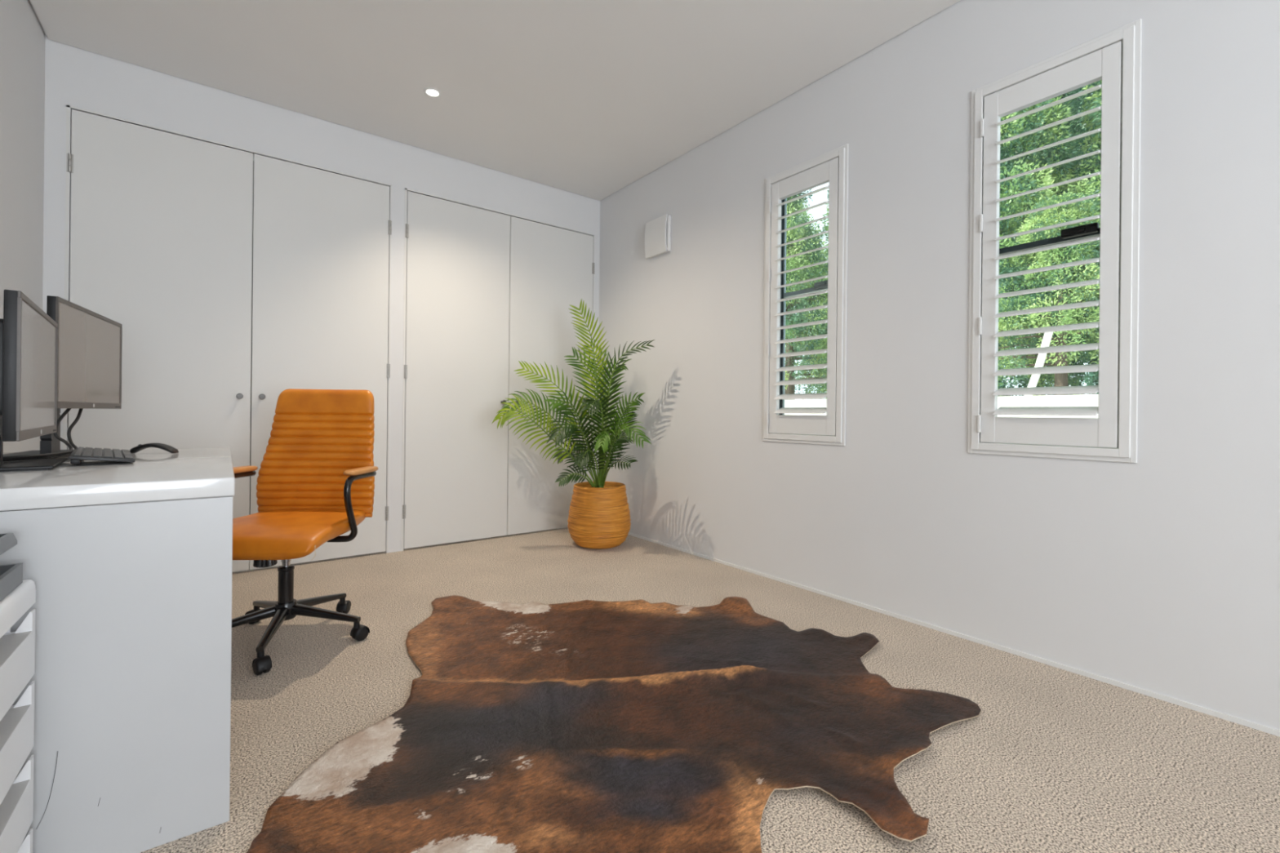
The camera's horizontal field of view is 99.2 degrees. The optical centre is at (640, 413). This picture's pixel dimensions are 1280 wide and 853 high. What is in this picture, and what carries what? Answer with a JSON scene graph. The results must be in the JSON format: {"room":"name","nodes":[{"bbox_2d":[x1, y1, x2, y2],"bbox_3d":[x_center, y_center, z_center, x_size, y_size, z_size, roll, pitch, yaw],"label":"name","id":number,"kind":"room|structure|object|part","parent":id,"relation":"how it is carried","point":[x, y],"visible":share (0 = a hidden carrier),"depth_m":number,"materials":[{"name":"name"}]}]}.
{"room":"home office","nodes":[
{"label":"home office","id":0,"kind":"room"},
{"bbox_2d":[0,0,45,453],"bbox_3d":[-0.653,-0.399,-0.391,0.140,2.813,7.655,1,0,-37],"label":"wall","id":1,"kind":"structure","parent":0,"point":[22,35],"depth_m":2.30,"materials":[{"name":"paint"}]},
{"bbox_2d":[248,160,253,515],"bbox_3d":[-1.946,-0.412,4.002,3.413,2.813,0.020,1,0,-37],"label":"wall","id":2,"kind":"structure","parent":0,"point":[253,161],"depth_m":3.54,"materials":[{"name":"white paint"}]},
{"bbox_2d":[42,35,599,553],"bbox_3d":[-1.625,-0.409,3.581,3.133,2.813,0.120,1,0,-37],"label":"wall","id":3,"kind":"structure","parent":0,"point":[75,77],"depth_m":3.20,"materials":[{"name":"paint"}]},
{"bbox_2d":[66,109,253,572],"bbox_3d":[-2.482,-0.298,2.846,0.731,2.350,0.078,1,0,-37],"label":"door","id":4,"kind":"structure","parent":3,"relation":"in","point":[161,222],"depth_m":2.85,"materials":[{"name":"paint"}]},
{"bbox_3d":[-2.223,-0.099,3.023,0.031,0.031,0.044,1,0,-37],"label":"knob","id":5,"kind":"part","parent":4,"relation":"part of","materials":[{"name":"silver metal"}]},
{"bbox_2d":[249,153,391,569],"bbox_3d":[-1.899,-0.292,3.290,0.727,2.350,0.078,1,0,-37],"label":"door","id":6,"kind":"structure","parent":3,"relation":"in","point":[321,237],"depth_m":3.28,"materials":[{"name":"paint"}]},
{"bbox_3d":[-2.141,-0.098,3.085,0.031,0.031,0.044,1,0,-37],"label":"knob","id":7,"kind":"part","parent":6,"relation":"part of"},
{"bbox_2d":[62,104,594,553],"bbox_3d":[-1.584,-0.289,3.542,3.009,2.375,0.013,1,0,-37],"label":"trim","id":8,"kind":"structure","parent":3,"relation":"attached to","point":[68,107],"depth_m":3.37,"materials":[{"name":"paint"}]},
{"bbox_2d":[402,191,510,548],"bbox_3d":[-1.254,-0.285,3.782,0.731,2.350,0.078,1,0,-37],"label":"door","id":9,"kind":"structure","parent":3,"relation":"in","point":[455,374],"depth_m":3.77,"materials":[{"name":"paint"}]},
{"bbox_2d":[506,216,595,534],"bbox_3d":[-0.670,-0.279,4.228,0.730,2.350,0.078,1,0,-37],"label":"door","id":10,"kind":"structure","parent":3,"relation":"in","point":[552,268],"depth_m":4.17,"materials":[{"name":"paint"}]},
{"bbox_2d":[29,0,959,200],"bbox_3d":[0.663,-1.816,0.601,3.413,0.150,7.655,1,0,-37],"label":"ceiling","id":11,"kind":"structure","parent":0,"point":[590,99],"depth_m":2.70,"materials":[{"name":"paint"}]},
{"bbox_2d":[423,87,441,97],"bbox_3d":[-1.136,-1.760,2.981,0.092,0.009,0.092,1,0,-37],"label":"recessed light","id":12,"kind":"object","parent":11,"relation":"in","point":[430,91],"visible":1,"depth_m":2.98,"materials":[{"name":"paint"}]},
{"bbox_2d":[140,527,1279,852],"bbox_3d":[0.452,0.970,0.840,3.413,0.100,7.975,1,0,-37],"label":"floor","id":13,"kind":"structure","parent":0,"point":[1053,759],"depth_m":1.65,"materials":[{"name":"carpet"}]},
{"bbox_2d":[0,579,35,852],"bbox_3d":[-1.181,0.604,0.747,0.409,0.597,0.356,1,0,-37],"label":"drawer unit","id":14,"kind":"object","parent":13,"relation":"on","point":[17,648],"visible":1,"depth_m":0.94,"materials":[{"name":"white plastic"}]},
{"bbox_3d":[-1.040,0.694,0.855,0.054,0.121,0.352,1,0,-37],"label":"drawer","id":15,"kind":"part","parent":14,"relation":"part of","materials":[{"name":"white plastic"}]},
{"bbox_3d":[-1.039,0.556,0.855,0.054,0.121,0.352,1,0,-37],"label":"drawer","id":16,"kind":"part","parent":14,"relation":"part of","materials":[{"name":"white plastic"}]},
{"bbox_3d":[-1.038,0.422,0.855,0.054,0.121,0.352,1,0,-37],"label":"drawer","id":17,"kind":"part","parent":14,"relation":"part of","materials":[{"name":"white plastic"}]},
{"bbox_3d":[-1.042,0.830,0.855,0.054,0.121,0.352,1,0,-37],"label":"drawer","id":18,"kind":"part","parent":14,"relation":"part of","materials":[{"name":"white plastic"}]},
{"bbox_2d":[0,447,235,852],"bbox_3d":[-1.548,0.516,1.470,0.708,0.765,1.193,1,0,-37],"label":"desk","id":19,"kind":"object","parent":13,"relation":"on","point":[129,564],"visible":0.98,"depth_m":1.11,"materials":[{"name":"laminate"}]},
{"bbox_2d":[0,289,66,471],"bbox_3d":[-1.487,-0.055,1.218,0.241,0.379,0.573,1,0,-42],"label":"monitor","id":20,"kind":"object","parent":19,"relation":"on","point":[28,336],"visible":1,"depth_m":1.16,"materials":[{"name":"black plastic"}]},
{"bbox_3d":[-1.420,-0.096,1.258,0.044,0.296,0.546,1,0,-42],"label":"casing","id":21,"kind":"part","parent":20,"relation":"part of","materials":[{"name":"black plastic"}]},
{"bbox_2d":[2,408,73,462],"bbox_3d":[-1.656,0.054,1.418,0.102,0.151,0.485,1,0,-6],"label":"cable","id":22,"kind":"object","parent":19,"relation":"on","point":[56,436],"visible":0.76,"depth_m":1.61,"materials":[{"name":"rubber"}]},
{"bbox_2d":[3,408,83,459],"bbox_3d":[-1.654,0.051,1.443,0.118,0.146,0.579,1,0,-10],"label":"cable","id":23,"kind":"object","parent":19,"relation":"on","point":[80,411],"visible":0.91,"depth_m":1.55,"materials":[{"name":"rubber"}]},
{"bbox_2d":[3,295,122,458],"bbox_3d":[-1.830,-0.098,1.704,0.178,0.458,0.564,1,0,-30],"label":"monitor","id":24,"kind":"object","parent":19,"relation":"on","point":[90,345],"visible":0.7,"depth_m":1.69,"materials":[{"name":"black plastic"}]},
{"bbox_3d":[-1.775,-0.172,1.736,0.044,0.310,0.564,1,0,-30],"label":"casing","id":25,"kind":"part","parent":24,"relation":"part of","materials":[{"name":"black plastic"}]},
{"bbox_2d":[68,446,135,464],"bbox_3d":[-1.562,0.117,1.583,0.125,0.026,0.430,1,0,-45],"label":"keyboard","id":26,"kind":"object","parent":19,"relation":"on","point":[76,456],"visible":0.99,"depth_m":1.47,"materials":[{"name":"grey plastic"}]},
{"bbox_2d":[129,443,178,453],"bbox_3d":[-1.627,0.115,1.825,0.124,0.035,0.054,1,0,-14],"label":"mouse","id":27,"kind":"object","parent":19,"relation":"on","point":[168,448],"visible":0.97,"depth_m":1.81,"materials":[{"name":"black plastic"}]},
{"bbox_2d":[231,388,377,675],"bbox_3d":[-1.385,0.394,2.184,0.606,1.012,0.668,1,0,-4],"label":"office chair","id":28,"kind":"object","parent":13,"relation":"on","point":[315,485],"visible":0.95,"depth_m":2.37,"materials":[{"name":"orange leather"}]},
{"bbox_3d":[-1.619,0.377,2.225,0.116,0.275,0.258,1,0,-4],"label":"armrest","id":29,"kind":"part","parent":28,"relation":"part of","materials":[{"name":"black metal"}]},
{"bbox_3d":[-1.540,0.790,2.071,0.267,0.070,0.042,1,0,-37],"label":"leg","id":30,"kind":"part","parent":28,"relation":"part of","materials":[{"name":"black metal"}]},
{"bbox_3d":[-1.542,0.790,2.263,0.267,0.070,0.042,1,0,36],"label":"leg","id":31,"kind":"part","parent":28,"relation":"part of","materials":[{"name":"black metal"}]},
{"bbox_3d":[-1.399,0.542,2.034,0.074,0.047,0.075,1,0,-4],"label":"tension knob","id":32,"kind":"part","parent":28,"relation":"part of","materials":[{"name":"black metal"}]},
{"bbox_3d":[-1.361,0.792,2.015,0.042,0.070,0.267,1,0,-18],"label":"leg","id":33,"kind":"part","parent":28,"relation":"part of","materials":[{"name":"black metal"}]},
{"bbox_3d":[-1.408,0.464,2.169,0.484,0.107,0.530,1,0,-4],"label":"seat","id":34,"kind":"part","parent":28,"relation":"part of","materials":[{"name":"orange leather"}]},
{"bbox_3d":[-1.424,0.171,2.443,0.492,0.567,0.146,1,0,-4],"label":"backrest","id":35,"kind":"part","parent":28,"relation":"part of","materials":[{"name":"orange leather"}]},
{"bbox_3d":[-1.368,0.792,2.324,0.042,0.070,0.267,1,0,16],"label":"leg","id":36,"kind":"part","parent":28,"relation":"part of","materials":[{"name":"black metal"}]},
{"bbox_3d":[-1.250,0.793,2.167,0.267,0.070,0.042,1,0,1],"label":"leg","id":37,"kind":"part","parent":28,"relation":"part of","materials":[{"name":"black metal"}]},
{"bbox_3d":[-1.205,0.381,2.254,0.116,0.275,0.258,1,0,-4],"label":"armrest","id":38,"kind":"part","parent":28,"relation":"part of","materials":[{"name":"black metal"}]},
{"bbox_2d":[491,298,654,549],"bbox_3d":[-0.446,0.060,3.697,1.153,1.700,0.694,1,0,9],"label":"potted palm","id":39,"kind":"object","parent":13,"relation":"on","point":[599,515],"visible":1,"depth_m":3.65,"materials":[{"name":"green plant"}]},
{"bbox_2d":[567,481,631,549],"bbox_3d":[-0.285,0.702,3.801,0.439,0.420,0.442,1,0,-37],"label":"pot","id":40,"kind":"object","parent":39,"relation":"attached to","point":[599,515],"depth_m":3.63,"materials":[{"name":"orange wicker"}]},
{"bbox_2d":[246,595,981,852],"bbox_3d":[0.070,0.893,1.842,1.948,0.039,1.877,1,0,-6],"label":"cowhide rug","id":41,"kind":"object","parent":13,"relation":"on","point":[585,726],"visible":1,"depth_m":1.51,"materials":[{"name":"fur"}]},
{"bbox_3d":[-1.152,0.305,0.734,0.344,0.001,0.220,1,0,-37],"label":"folder","id":42,"kind":"object","parent":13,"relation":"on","visible":0},
{"bbox_2d":[0,533,22,601],"bbox_3d":[-1.145,0.257,0.763,0.317,0.093,0.311,1,0,-37],"label":"trays","id":43,"kind":"object","parent":42,"relation":"on","point":[11,575],"visible":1,"depth_m":0.94,"materials":[{"name":"plastic"}]},
{"bbox_2d":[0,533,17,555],"bbox_3d":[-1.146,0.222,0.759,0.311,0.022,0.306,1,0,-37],"label":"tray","id":44,"kind":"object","parent":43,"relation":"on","point":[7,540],"depth_m":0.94,"materials":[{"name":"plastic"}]},
{"bbox_2d":[597,0,1279,730],"bbox_3d":[1.949,-0.371,1.594,0.140,2.813,7.655,1,0,-37],"label":"wall","id":45,"kind":"structure","parent":0,"point":[1159,573],"depth_m":2.27,"materials":[{"name":"paint"}]},
{"bbox_2d":[644,213,671,258],"bbox_3d":[0.124,-1.249,3.845,0.046,0.256,0.240,1,0,-37],"label":"air vent","id":46,"kind":"object","parent":45,"relation":"in","point":[657,231],"visible":1,"depth_m":3.81,"materials":[{"name":"paint"}]},
{"bbox_2d":[779,198,827,435],"bbox_3d":[0.936,-0.587,2.954,0.074,1.471,0.500,1,0,-37],"label":"window","id":47,"kind":"structure","parent":45,"relation":"in","point":[823,285],"depth_m":3.11,"materials":[{"name":"grey metal"}]},
{"bbox_3d":[0.947,-0.587,2.962,0.005,1.393,0.400,1,0,-37],"label":"glass pane","id":48,"kind":"part","parent":47,"relation":"part of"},
{"bbox_2d":[762,143,848,445],"bbox_3d":[0.869,-0.590,2.903,0.084,1.495,0.520,1,0,-37],"label":"plantation shutter","id":49,"kind":"object","parent":47,"relation":"attached to","point":[831,166],"visible":1,"depth_m":2.85,"materials":[{"name":"paint"}]},
{"bbox_2d":[627,532,1279,737],"bbox_3d":[1.876,0.927,1.549,0.008,0.016,7.375,1,0,-37],"label":"baseboard","id":50,"kind":"structure","parent":45,"relation":"attached to","point":[1180,703],"depth_m":2.08,"materials":[{"name":"paint"}]},
{"bbox_2d":[995,222,1111,448],"bbox_3d":[1.591,-0.580,2.095,0.074,1.471,0.505,1,0,-37],"label":"window","id":51,"kind":"structure","parent":45,"relation":"in","point":[1093,229],"depth_m":2.06,"materials":[{"name":"grey metal"}]},
{"bbox_2d":[967,18,1142,462],"bbox_3d":[1.524,-0.583,2.044,0.084,1.495,0.525,1,0,-37],"label":"plantation shutter","id":52,"kind":"object","parent":51,"relation":"attached to","point":[1113,57],"visible":1,"depth_m":1.97,"materials":[{"name":"paint"}]},
{"label":"outside","id":53,"kind":"structure","parent":0,"visible":0},
{"bbox_2d":[784,394,1098,417],"bbox_3d":[8.377,0.544,21.991,34.800,1.716,52.800,1,0,-37],"label":"ground","id":54,"kind":"structure","parent":53,"point":[1074,400],"depth_m":7.96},
{"bbox_2d":[785,188,827,377],"bbox_3d":[4.672,-4.108,19.324,4.538,11.169,4.381,1,0,10],"label":"conifer tree","id":55,"kind":"object","parent":54,"relation":"on","point":[799,202],"visible":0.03,"depth_m":18.65,"materials":[{"name":"green plant"}]},
{"bbox_2d":[784,203,828,399],"bbox_3d":[4.125,-2.024,15.501,3.938,7.371,3.924,1,0,-5],"label":"conifer tree","id":56,"kind":"object","parent":54,"relation":"on","point":[801,260],"visible":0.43,"depth_m":14.62,"materials":[{"name":"green plant"}]},
{"bbox_2d":[794,300,827,399],"bbox_3d":[10.322,-4.292,24.795,5.978,11.116,6.001,1,0,-39],"label":"conifer tree","id":57,"kind":"object","parent":54,"relation":"on","point":[813,385],"visible":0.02,"depth_m":25.63,"materials":[{"name":"green plant"}]},
{"bbox_2d":[806,189,828,355],"bbox_3d":[7.775,-5.314,18.027,4.746,13.465,5.049,1,0,2],"label":"conifer tree","id":58,"kind":"object","parent":54,"relation":"on","point":[825,228],"visible":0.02,"depth_m":18.19,"materials":[{"name":"green plant"}]},
{"bbox_2d":[1024,332,1053,395],"bbox_3d":[6.366,-0.599,8.887,0.621,1.563,0.276,1,0,-5],"label":"leaning post","id":59,"kind":"object","parent":54,"relation":"on","point":[1047,336],"visible":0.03,"depth_m":8.80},
{"bbox_2d":[997,82,1098,395],"bbox_3d":[13.034,-5.807,18.287,8.220,15.284,8.252,1,0,26],"label":"conifer tree","id":60,"kind":"object","parent":54,"relation":"on","point":[1068,94],"visible":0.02,"depth_m":16.64,"materials":[{"name":"green plant"}]},
{"bbox_2d":[997,177,1100,395],"bbox_3d":[7.706,-1.516,10.071,2.943,5.528,2.953,1,0,-6],"label":"conifer tree","id":61,"kind":"object","parent":54,"relation":"on","point":[1061,214],"visible":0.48,"depth_m":9.97,"materials":[{"name":"green plant"}]},
{"bbox_2d":[998,92,1099,368],"bbox_3d":[7.807,-4.279,12.410,4.777,11.756,4.612,1,0,1],"label":"conifer tree","id":62,"kind":"object","parent":54,"relation":"on","point":[1022,203],"visible":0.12,"depth_m":11.11,"materials":[{"name":"green plant"}]},
{"bbox_2d":[997,80,1102,395],"bbox_3d":[13.383,-5.876,14.302,8.083,15.428,8.044,1,0,-26],"label":"conifer tree","id":63,"kind":"object","parent":54,"relation":"on","point":[1082,130],"visible":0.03,"depth_m":14.59,"materials":[{"name":"green plant"}]},
{"bbox_2d":[1042,80,1102,342],"bbox_3d":[10.575,-4.657,10.261,5.073,12.932,5.255,1,0,37],"label":"conifer tree","id":64,"kind":"object","parent":54,"relation":"on","point":[1096,115],"visible":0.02,"depth_m":11.20,"materials":[{"name":"green plant"}]}
]}

